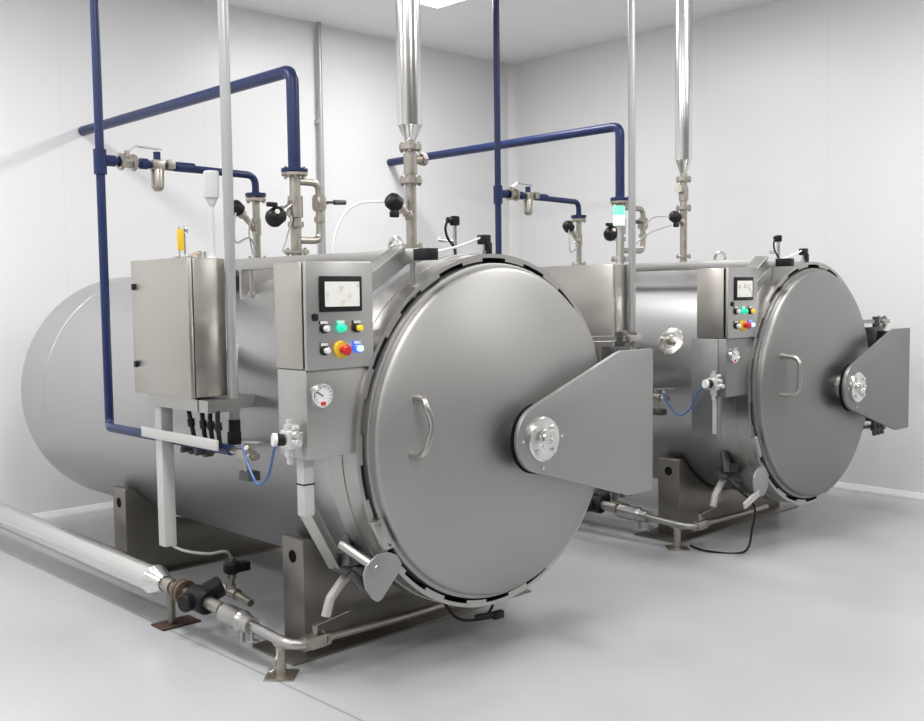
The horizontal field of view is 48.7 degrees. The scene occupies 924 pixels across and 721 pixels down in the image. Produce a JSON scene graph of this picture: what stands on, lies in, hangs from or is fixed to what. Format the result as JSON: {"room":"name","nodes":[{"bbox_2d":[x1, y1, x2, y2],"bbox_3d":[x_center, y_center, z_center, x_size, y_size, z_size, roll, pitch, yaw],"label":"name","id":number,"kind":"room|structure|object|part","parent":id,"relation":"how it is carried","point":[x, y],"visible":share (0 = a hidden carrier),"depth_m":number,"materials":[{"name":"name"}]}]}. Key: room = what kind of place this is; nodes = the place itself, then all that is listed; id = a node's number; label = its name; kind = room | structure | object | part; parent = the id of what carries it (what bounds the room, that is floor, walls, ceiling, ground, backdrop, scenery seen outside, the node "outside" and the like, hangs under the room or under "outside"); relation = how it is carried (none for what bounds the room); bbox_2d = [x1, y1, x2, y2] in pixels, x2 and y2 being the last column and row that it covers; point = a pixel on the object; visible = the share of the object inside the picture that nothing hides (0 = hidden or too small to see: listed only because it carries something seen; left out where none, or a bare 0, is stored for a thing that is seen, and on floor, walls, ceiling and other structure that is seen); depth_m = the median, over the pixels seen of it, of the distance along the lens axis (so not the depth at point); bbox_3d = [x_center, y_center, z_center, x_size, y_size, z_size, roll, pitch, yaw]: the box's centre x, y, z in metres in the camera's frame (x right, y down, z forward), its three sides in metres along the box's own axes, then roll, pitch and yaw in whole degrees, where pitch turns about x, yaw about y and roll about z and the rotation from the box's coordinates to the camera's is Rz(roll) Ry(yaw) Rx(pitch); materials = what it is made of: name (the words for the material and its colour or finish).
{"room":"industrial autoclave room","nodes":[
{"label":"industrial autoclave room","id":0,"kind":"room"},
{"bbox_2d":[0,0,508,513],"bbox_3d":[-3.689,-0.816,7.120,11.950,4.100,0.100,-4,5,-44],"label":"wall","id":1,"kind":"structure","parent":0,"point":[153,52],"depth_m":8.29,"materials":[{"name":"white paint"}]},
{"bbox_2d":[32,501,113,519],"bbox_3d":[-3.662,1.208,7.160,11.820,0.055,0.035,-4,5,-44],"label":"baseboard","id":2,"kind":"structure","parent":1,"relation":"attached to","point":[72,511],"depth_m":7.82,"materials":[{"name":"white plastic"}]},
{"bbox_2d":[78,66,307,171],"bbox_3d":[-1.894,-1.420,6.752,0.152,0.612,2.864,-4,5,-44],"label":"pipe","id":3,"kind":"object","parent":1,"relation":"attached to","point":[289,73],"visible":0.84,"depth_m":6.00,"materials":[{"name":"metal"}]},
{"bbox_2d":[315,22,325,253],"bbox_3d":[-1.273,-1.023,9.308,0.060,4.040,0.072,-4,5,-44],"label":"conduit","id":4,"kind":"object","parent":1,"relation":"attached to","point":[319,121],"visible":0.52,"depth_m":9.21,"materials":[{"name":"grey metal"}]},
{"bbox_2d":[387,123,627,200],"bbox_3d":[0.282,-1.589,8.861,0.152,0.612,2.864,-4,5,-44],"label":"pipe","id":5,"kind":"object","parent":1,"relation":"attached to","point":[617,128],"visible":0.87,"depth_m":8.23,"materials":[{"name":"metal"}]},
{"bbox_2d":[0,478,923,720],"bbox_3d":[1.390,1.465,3.475,14.000,0.100,12.560,-4,5,-44],"label":"floor","id":6,"kind":"structure","parent":0,"point":[821,618],"depth_m":4.86,"materials":[{"name":"grey concrete"}]},
{"bbox_2d":[151,594,200,630],"bbox_3d":[-1.454,1.254,5.180,0.210,0.168,0.130,-4,5,-44],"label":"support","id":7,"kind":"object","parent":6,"relation":"on","point":[172,622],"visible":0.88,"depth_m":5.14,"materials":[{"name":"brown metal"}]},
{"bbox_3d":[-1.469,1.253,5.152,0.040,0.160,0.040,-4,5,-44],"label":"post","id":8,"kind":"part","parent":7,"relation":"part of","materials":[{"name":"silver metal"}]},
{"bbox_3d":[-1.453,1.333,5.185,0.210,0.010,0.130,-4,5,-44],"label":"foot plate","id":9,"kind":"part","parent":7,"relation":"part of","materials":[{"name":"brown metal"}]},
{"bbox_2d":[0,502,451,651],"bbox_3d":[-2.024,1.088,5.803,4.154,0.276,1.025,2,5,33],"label":"pipe","id":10,"kind":"object","parent":6,"relation":"on","point":[150,577],"depth_m":5.07,"materials":[{"name":"silver metal"}]},
{"bbox_3d":[-0.582,1.142,4.516,0.179,0.040,0.018,-4,5,-39],"label":"lever","id":11,"kind":"part","parent":10,"relation":"part of","materials":[{"name":"silver metal"}]},
{"bbox_2d":[248,602,451,649],"bbox_3d":[-0.471,1.202,4.842,1.054,0.095,0.356,-4,5,-44],"label":"pipe","id":12,"kind":"object","parent":10,"relation":"attached to","point":[317,639],"depth_m":4.56,"materials":[{"name":"silver metal"}]},
{"bbox_2d":[263,643,298,681],"bbox_3d":[-0.790,1.304,4.450,0.134,0.149,0.141,-1,4,1],"label":"support","id":13,"kind":"object","parent":6,"relation":"on","point":[279,672],"visible":0.92,"depth_m":4.43,"materials":[{"name":"silver metal"}]},
{"bbox_3d":[-0.790,1.301,4.453,0.044,0.143,0.095,-4,5,-44],"label":"post","id":14,"kind":"part","parent":13,"relation":"part of","materials":[{"name":"silver metal"}]},
{"bbox_3d":[-0.789,1.374,4.458,0.134,0.007,0.134,-1,4,1],"label":"foot plate","id":15,"kind":"part","parent":13,"relation":"part of","materials":[{"name":"silver metal"}]},
{"bbox_2d":[21,235,652,665],"bbox_3d":[-1.099,0.324,5.960,4.319,1.912,1.831,3,5,42],"label":"retort","id":16,"kind":"object","parent":6,"relation":"on","point":[493,419],"visible":0.88,"depth_m":4.65,"materials":[{"name":"silver metal"}]},
{"bbox_2d":[131,257,255,445],"bbox_3d":[-1.201,-0.057,4.795,0.432,0.835,0.649,-4,5,-44],"label":"upper cabinet","id":17,"kind":"object","parent":16,"relation":"attached to","point":[178,304],"visible":0.89,"depth_m":4.59,"materials":[{"name":"silver metal"}]},
{"bbox_3d":[-1.381,-0.151,4.692,0.022,0.628,0.542,-4,5,-44],"label":"cabinet door","id":18,"kind":"part","parent":17,"relation":"part of","materials":[{"name":"silver metal"}]},
{"bbox_2d":[141,406,232,560],"bbox_3d":[-1.184,0.620,4.840,0.352,0.820,0.705,-4,5,-44],"label":"duct","id":19,"kind":"object","parent":17,"relation":"attached to","point":[163,433],"visible":0.95,"depth_m":4.87,"materials":[{"name":"white plastic"}]},
{"bbox_2d":[172,226,206,257],"bbox_3d":[-1.256,-0.546,4.723,0.075,0.154,0.222,-4,5,-44],"label":"gauge","id":20,"kind":"object","parent":17,"relation":"on","point":[181,231],"visible":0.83,"depth_m":4.74,"materials":[{"name":"yellow plastic"}]},
{"bbox_2d":[149,393,255,413],"bbox_3d":[-1.163,0.185,4.805,0.390,0.055,0.550,-4,5,-44],"label":"tray","id":21,"kind":"object","parent":17,"relation":"on","point":[216,403],"depth_m":4.59,"materials":[{"name":"silver metal"}]},
{"bbox_2d":[203,170,218,257],"bbox_3d":[-1.137,-0.661,4.639,0.070,0.397,0.070,-4,5,-44],"label":"tower","id":22,"kind":"object","parent":17,"relation":"on","point":[210,177],"visible":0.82,"depth_m":4.62,"materials":[{"name":"white plastic"}]},
{"bbox_2d":[203,170,218,197],"bbox_3d":[-1.138,-0.799,4.630,0.070,0.120,0.070,-4,5,-44],"label":"lamp","id":23,"kind":"object","parent":22,"relation":"on","point":[210,177],"depth_m":4.60,"materials":[{"name":"white plastic"}]},
{"bbox_3d":[-1.545,1.245,6.528,1.350,0.010,0.240,-4,5,-44],"label":"plate","id":24,"kind":"part","parent":16,"relation":"part of","materials":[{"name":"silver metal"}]},
{"bbox_2d":[234,196,265,257],"bbox_3d":[-1.282,-0.734,6.067,0.119,0.494,0.272,3,5,41],"label":"valve","id":25,"kind":"object","parent":16,"relation":"on","point":[254,225],"visible":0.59,"depth_m":6.08,"materials":[{"name":"silver metal"}]},
{"bbox_3d":[-1.082,-0.381,5.261,0.044,0.170,0.044,-4,5,-44],"label":"rail post","id":26,"kind":"part","parent":16,"relation":"part of","materials":[{"name":"silver metal"}]},
{"bbox_2d":[265,171,346,255],"bbox_3d":[-0.900,-0.782,5.850,0.545,0.609,0.160,-4,5,-44],"label":"valve","id":27,"kind":"object","parent":16,"relation":"on","point":[277,215],"visible":0.95,"depth_m":5.78,"materials":[{"name":"silver metal"}]},
{"bbox_3d":[-0.740,-0.926,5.965,0.137,0.034,0.033,-4,5,-44],"label":"bypass lever","id":28,"kind":"part","parent":27,"relation":"part of","materials":[{"name":"grey metal"}]},
{"bbox_3d":[-0.947,-0.489,5.111,0.050,0.058,2.195,-4,5,-44],"label":"rail","id":29,"kind":"part","parent":16,"relation":"part of","materials":[{"name":"silver metal"}]},
{"bbox_2d":[274,261,373,568],"bbox_3d":[-0.552,0.253,4.149,0.329,1.300,0.330,-4,5,-44],"label":"control panel","id":30,"kind":"object","parent":16,"relation":"attached to","point":[324,309],"visible":0.99,"depth_m":4.04,"materials":[{"name":"silver metal"}]},
{"bbox_2d":[241,419,302,485],"bbox_3d":[-0.795,0.372,4.096,0.121,0.296,0.465,-4,5,-44],"label":"air regulator","id":31,"kind":"object","parent":30,"relation":"attached to","point":[289,439],"visible":1,"depth_m":3.96,"materials":[{"name":"silver metal"}]},
{"bbox_3d":[-0.709,0.308,3.965,0.035,0.050,0.048,-3,4,-25],"label":"adjusting knob","id":32,"kind":"part","parent":31,"relation":"part of","materials":[{"name":"black plastic"}]},
{"bbox_3d":[-0.488,-0.180,4.048,0.329,0.424,0.020,-4,5,-44],"label":"panel door","id":33,"kind":"part","parent":30,"relation":"part of","materials":[{"name":"silver metal"}]},
{"bbox_3d":[-0.479,-0.264,4.032,0.206,0.140,0.012,-4,5,-44],"label":"screen frame","id":34,"kind":"part","parent":30,"relation":"part of","materials":[{"name":"black plastic"}]},
{"bbox_3d":[-0.425,0.806,4.201,0.196,0.121,0.040,1,4,28],"label":"flap arm","id":35,"kind":"part","parent":16,"relation":"part of"},
{"bbox_2d":[331,0,428,263],"bbox_3d":[-0.406,-1.593,4.897,0.490,2.340,0.181,-2,4,-12],"label":"pipe","id":36,"kind":"object","parent":16,"relation":"on","point":[408,13],"visible":0.91,"depth_m":4.92,"materials":[{"name":"silver metal"}]},
{"bbox_3d":[-0.326,0.885,4.183,0.200,0.197,0.012,-4,5,-44],"label":"flap plate","id":37,"kind":"part","parent":16,"relation":"part of","materials":[{"name":"silver metal"}]},
{"bbox_3d":[-0.311,1.315,5.243,1.580,0.010,0.365,-4,5,-44],"label":"plate","id":38,"kind":"part","parent":16,"relation":"part of","materials":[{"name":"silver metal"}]},
{"bbox_3d":[-0.207,-0.331,4.350,0.044,0.170,0.044,-4,5,-44],"label":"rail post","id":39,"kind":"part","parent":16,"relation":"part of","materials":[{"name":"silver metal"}]},
{"bbox_3d":[-0.165,0.275,4.155,0.065,0.269,0.144,-4,5,-44],"label":"handle","id":40,"kind":"part","parent":16,"relation":"part of","materials":[{"name":"silver metal"}]},
{"bbox_2d":[435,216,459,254],"bbox_3d":[-0.062,-0.557,4.776,0.126,0.240,0.050,-4,5,-41],"label":"sensor","id":41,"kind":"object","parent":16,"relation":"on","point":[454,221],"visible":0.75,"depth_m":4.78,"materials":[{"name":"metal"}]},
{"bbox_2d":[438,234,491,253],"bbox_3d":[-0.050,-0.506,4.569,0.450,0.125,0.069,-4,5,-42],"label":"pressure transmitter","id":42,"kind":"object","parent":16,"relation":"on","point":[484,240],"visible":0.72,"depth_m":4.67,"materials":[{"name":"metal"}]},
{"bbox_3d":[0.208,0.324,4.620,1.533,1.533,0.285,-4,5,-44],"label":"door","id":43,"kind":"part","parent":16,"relation":"part of","materials":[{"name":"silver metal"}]},
{"bbox_3d":[0.576,0.314,4.653,0.967,0.694,0.025,-4,5,-44],"label":"door arm","id":44,"kind":"part","parent":16,"relation":"part of"},
{"bbox_2d":[586,489,768,531],"bbox_3d":[0.152,0.919,7.912,4.154,0.276,1.025,2,5,33],"label":"pipe","id":45,"kind":"object","parent":6,"relation":"on","point":[601,501],"depth_m":6.78,"materials":[{"name":"silver metal"}]},
{"bbox_3d":[1.594,0.973,6.625,0.179,0.040,0.018,-4,5,-39],"label":"lever","id":46,"kind":"part","parent":45,"relation":"part of","materials":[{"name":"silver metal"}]},
{"bbox_2d":[646,504,768,529],"bbox_3d":[1.704,1.034,6.951,1.054,0.095,0.356,-4,5,-44],"label":"outlet","id":47,"kind":"object","parent":45,"relation":"attached to","point":[701,523],"depth_m":6.65,"materials":[{"name":"silver metal"}]},
{"bbox_2d":[665,526,689,550],"bbox_3d":[1.386,1.135,6.562,0.134,0.149,0.134,-1,4,1],"label":"support","id":48,"kind":"object","parent":6,"relation":"on","point":[677,546],"visible":1,"depth_m":6.54,"materials":[{"name":"silver metal"}]},
{"bbox_3d":[1.386,1.132,6.562,0.044,0.143,0.095,-4,5,-44],"label":"post","id":49,"kind":"part","parent":48,"relation":"part of","materials":[{"name":"silver metal"}]},
{"bbox_3d":[1.387,1.206,6.567,0.134,0.007,0.134,-1,4,1],"label":"foot plate","id":50,"kind":"part","parent":48,"relation":"part of","materials":[{"name":"silver metal"}]},
{"bbox_2d":[539,251,909,553],"bbox_3d":[1.036,0.162,8.025,4.319,1.918,1.952,3,5,42],"label":"retort","id":51,"kind":"object","parent":6,"relation":"on","point":[816,373],"visible":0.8,"depth_m":6.63,"materials":[{"name":"silver metal"}]},
{"bbox_2d":[562,217,585,265],"bbox_3d":[0.894,-0.903,8.176,0.119,0.494,0.272,3,5,41],"label":"valve","id":52,"kind":"object","parent":51,"relation":"on","point":[568,226],"visible":0.84,"depth_m":8.18,"materials":[{"name":"silver metal"}]},
{"bbox_2d":[549,264,628,361],"bbox_3d":[0.975,-0.225,6.904,0.432,0.835,0.649,-4,5,-44],"label":"upper cabinet","id":53,"kind":"object","parent":51,"relation":"attached to","point":[600,293],"visible":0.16,"depth_m":6.69,"materials":[{"name":"silver metal"}]},
{"bbox_2d":[613,206,624,264],"bbox_3d":[1.039,-0.826,6.749,0.075,0.390,0.076,-4,5,-44],"label":"tower","id":54,"kind":"object","parent":53,"relation":"on","point":[618,211],"visible":0.9,"depth_m":6.72,"materials":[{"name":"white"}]},
{"bbox_2d":[613,215,624,225],"bbox_3d":[1.038,-0.926,6.742,0.075,0.067,0.076,-4,5,-44],"label":"lamp","id":55,"kind":"object","parent":54,"relation":"attached to","point":[618,220],"depth_m":6.71,"materials":[{"name":"white plastic"}]},
{"bbox_2d":[613,206,624,214],"bbox_3d":[1.037,-0.990,6.738,0.075,0.060,0.076,-4,5,-44],"label":"lamp","id":56,"kind":"object","parent":54,"relation":"on","point":[617,210],"depth_m":6.71,"materials":[{"name":"green plastic"}]},
{"bbox_2d":[603,218,627,263],"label":"valve","id":57,"kind":"object","parent":51,"relation":"on","point":[610,233],"depth_m":7.87,"materials":[{"name":"silver metal"}]},
{"bbox_2d":[610,200,627,210],"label":"valve","id":58,"kind":"object","parent":51,"relation":"on","point":[617,202],"depth_m":7.87,"materials":[{"name":"silver metal"}]},
{"bbox_2d":[636,206,647,253],"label":"valve","id":59,"kind":"object","parent":51,"relation":"on","point":[641,221],"depth_m":8.09,"materials":[{"name":"silver metal"}]},
{"bbox_2d":[625,0,692,262],"bbox_3d":[1.427,-1.777,7.308,0.500,2.340,0.160,-2,4,-16],"label":"exhaust stack","id":60,"kind":"object","parent":51,"relation":"on","point":[683,8],"visible":0.97,"depth_m":7.33,"materials":[{"name":"silver metal"}]},
{"bbox_3d":[1.229,-0.657,7.221,0.050,0.058,2.195,-4,5,-44],"label":"rail","id":61,"kind":"part","parent":51,"relation":"part of","materials":[{"name":"silver metal"}]},
{"bbox_3d":[1.865,1.146,7.352,1.580,0.010,0.365,-4,5,-44],"label":"plate","id":62,"kind":"part","parent":51,"relation":"part of","materials":[{"name":"silver metal"}]},
{"bbox_2d":[691,267,756,438],"bbox_3d":[1.628,-0.050,6.240,0.335,1.030,0.308,-4,5,-44],"label":"control panel","id":63,"kind":"object","parent":51,"relation":"attached to","point":[726,297],"visible":0.99,"depth_m":6.14,"materials":[{"name":"silver metal"}]},
{"bbox_2d":[661,371,724,416],"bbox_3d":[1.381,0.204,6.205,0.121,0.296,0.465,-4,5,-44],"label":"air regulator","id":64,"kind":"object","parent":63,"relation":"attached to","point":[713,383],"visible":1,"depth_m":6.07,"materials":[{"name":"silver metal"}]},
{"bbox_3d":[1.467,0.140,6.074,0.035,0.050,0.048,-3,4,-25],"label":"adjusting knob","id":65,"kind":"part","parent":64,"relation":"part of","materials":[{"name":"black plastic"}]},
{"bbox_3d":[1.688,-0.349,6.157,0.329,0.424,0.020,-4,5,-44],"label":"panel door","id":66,"kind":"part","parent":63,"relation":"part of","materials":[{"name":"silver metal"}]},
{"bbox_3d":[1.697,-0.432,6.141,0.206,0.140,0.012,-4,5,-44],"label":"screen frame","id":67,"kind":"part","parent":63,"relation":"part of","materials":[{"name":"black plastic"}]},
{"bbox_3d":[1.762,0.845,6.211,0.018,0.096,0.188,3,5,44],"label":"flap arm","id":68,"kind":"part","parent":51,"relation":"part of","materials":[{"name":"metal"}]},
{"bbox_3d":[1.838,0.746,6.282,0.176,0.188,0.012,-4,5,-44],"label":"flap plate","id":69,"kind":"part","parent":51,"relation":"part of","materials":[{"name":"silver metal"}]},
{"bbox_3d":[1.969,-0.500,6.459,0.044,0.170,0.044,-4,5,-44],"label":"rail post","id":70,"kind":"part","parent":51,"relation":"part of","materials":[{"name":"silver metal"}]},
{"bbox_2d":[767,235,781,258],"bbox_3d":[2.114,-0.726,6.885,0.126,0.240,0.050,-4,5,-41],"label":"sensor","id":71,"kind":"object","parent":51,"relation":"on","point":[777,238],"visible":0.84,"depth_m":6.88,"materials":[{"name":"metal"}]},
{"bbox_2d":[771,248,808,261],"bbox_3d":[2.126,-0.674,6.678,0.450,0.125,0.069,-4,5,-42],"label":"pressure transmitter","id":72,"kind":"object","parent":51,"relation":"on","point":[803,252],"visible":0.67,"depth_m":6.79,"materials":[{"name":"metal"}]},
{"bbox_3d":[2.010,0.096,6.259,0.058,0.276,0.151,-4,5,-44],"label":"handle","id":73,"kind":"part","parent":51,"relation":"part of","materials":[{"name":"silver metal"}]},
{"bbox_3d":[2.384,0.155,6.729,1.533,1.533,0.285,-4,5,-44],"label":"door","id":74,"kind":"part","parent":51,"relation":"part of","materials":[{"name":"silver metal"}]},
{"bbox_3d":[2.751,0.145,6.762,0.967,0.694,0.025,-4,5,-44],"label":"door arm","id":75,"kind":"part","parent":51,"relation":"part of"},
{"bbox_2d":[206,0,774,63],"bbox_3d":[1.335,-2.726,3.197,14.000,0.100,12.560,-4,5,-44],"label":"ceiling","id":76,"kind":"structure","parent":0,"point":[529,30],"depth_m":9.13,"materials":[{"name":"white paint"}]},
{"bbox_2d":[90,0,265,456],"bbox_3d":[-1.146,-1.183,5.287,1.107,3.191,1.417,-4,5,-44],"label":"pipe","id":77,"kind":"object","parent":76,"relation":"hanging from","point":[101,160],"visible":0.91,"depth_m":5.41,"materials":[{"name":"metal"}]},
{"bbox_3d":[-1.726,-1.144,5.538,0.196,0.044,0.014,-3,5,-35],"label":"lever","id":78,"kind":"part","parent":77,"relation":"part of","materials":[{"name":"metal"}]},
{"bbox_2d":[149,152,175,191],"bbox_3d":[-1.655,-1.041,5.633,0.131,0.213,0.072,-4,5,-44],"label":"filter","id":79,"kind":"object","parent":77,"relation":"on","point":[157,166],"depth_m":5.59,"materials":[{"name":"silver metal"}]},
{"bbox_2d":[228,441,262,481],"bbox_3d":[-0.924,0.424,4.399,0.087,0.184,0.305,-3,4,-29],"label":"valve","id":80,"kind":"object","parent":77,"relation":"attached to","point":[252,455],"visible":0.88,"depth_m":4.38,"materials":[{"name":"silver metal"}]},
{"bbox_3d":[-0.891,0.348,4.333,0.018,0.023,0.163,-4,5,-38],"label":"lever","id":81,"kind":"part","parent":80,"relation":"part of","materials":[{"name":"silver metal"}]},
{"bbox_2d":[217,0,241,444],"bbox_3d":[-1.053,-1.172,4.537,0.060,3.115,0.060,-4,5,-44],"label":"cable conduit","id":82,"kind":"object","parent":76,"relation":"hanging from","point":[234,425],"visible":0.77,"depth_m":4.55,"materials":[{"name":"grey metal"}]},
{"bbox_2d":[420,0,463,7],"bbox_3d":[-0.005,-2.967,8.029,0.640,0.024,1.240,-4,5,-44],"label":"recessed light","id":83,"kind":"object","parent":76,"relation":"in","point":[432,3],"visible":0.86,"depth_m":8.50,"materials":[{"name":"white plastic"}]},
{"bbox_2d":[493,0,585,253],"bbox_3d":[1.030,-1.351,7.396,1.107,3.191,1.417,-4,5,-44],"label":"pipe","id":84,"kind":"object","parent":76,"relation":"hanging from","point":[510,193],"visible":0.63,"depth_m":7.47,"materials":[{"name":"metal"}]},
{"bbox_3d":[0.450,-1.312,7.647,0.196,0.044,0.014,-3,5,-35],"label":"lever","id":85,"kind":"part","parent":84,"relation":"part of","materials":[{"name":"metal"}]},
{"bbox_2d":[522,187,539,214],"bbox_3d":[0.521,-1.209,7.742,0.131,0.213,0.072,-4,5,-44],"label":"filter","id":86,"kind":"object","parent":84,"relation":"on","point":[528,198],"depth_m":7.70,"materials":[{"name":"silver metal"}]},
{"bbox_2d":[653,388,675,415],"bbox_3d":[1.252,0.256,6.509,0.087,0.184,0.305,-3,4,-29],"label":"valve","id":87,"kind":"object","parent":84,"relation":"attached to","point":[656,397],"visible":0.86,"depth_m":6.48,"materials":[{"name":"silver metal"}]},
{"bbox_3d":[1.285,0.179,6.442,0.018,0.023,0.163,-4,5,-38],"label":"lever","id":88,"kind":"part","parent":87,"relation":"part of","materials":[{"name":"silver metal"}]},
{"bbox_2d":[628,0,635,349],"bbox_3d":[1.112,-1.340,6.636,0.084,3.115,0.060,-4,5,-44],"label":"cable conduit","id":89,"kind":"object","parent":76,"relation":"hanging from","point":[631,3],"visible":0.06,"depth_m":6.62,"materials":[{"name":"grey metal"}]},
{"bbox_2d":[517,0,923,492],"bbox_3d":[4.794,-0.889,6.547,0.100,4.100,12.467,-4,5,-42],"label":"wall","id":90,"kind":"structure","parent":0,"point":[808,115],"depth_m":8.73,"materials":[{"name":"white paint"}]},
{"bbox_2d":[507,64,517,257],"bbox_3d":[0.563,-1.158,11.065,0.070,4.050,0.070,-4,5,-44],"label":"trim","id":91,"kind":"structure","parent":90,"relation":"attached to","point":[512,68],"depth_m":10.99,"materials":[{"name":"white plastic"}]},
{"bbox_2d":[833,482,923,500],"bbox_3d":[4.773,1.133,6.636,0.030,0.055,12.465,-4,5,-42],"label":"baseboard","id":92,"kind":"structure","parent":90,"relation":"attached to","point":[839,485],"depth_m":8.18,"materials":[{"name":"white plastic"}]}
]}

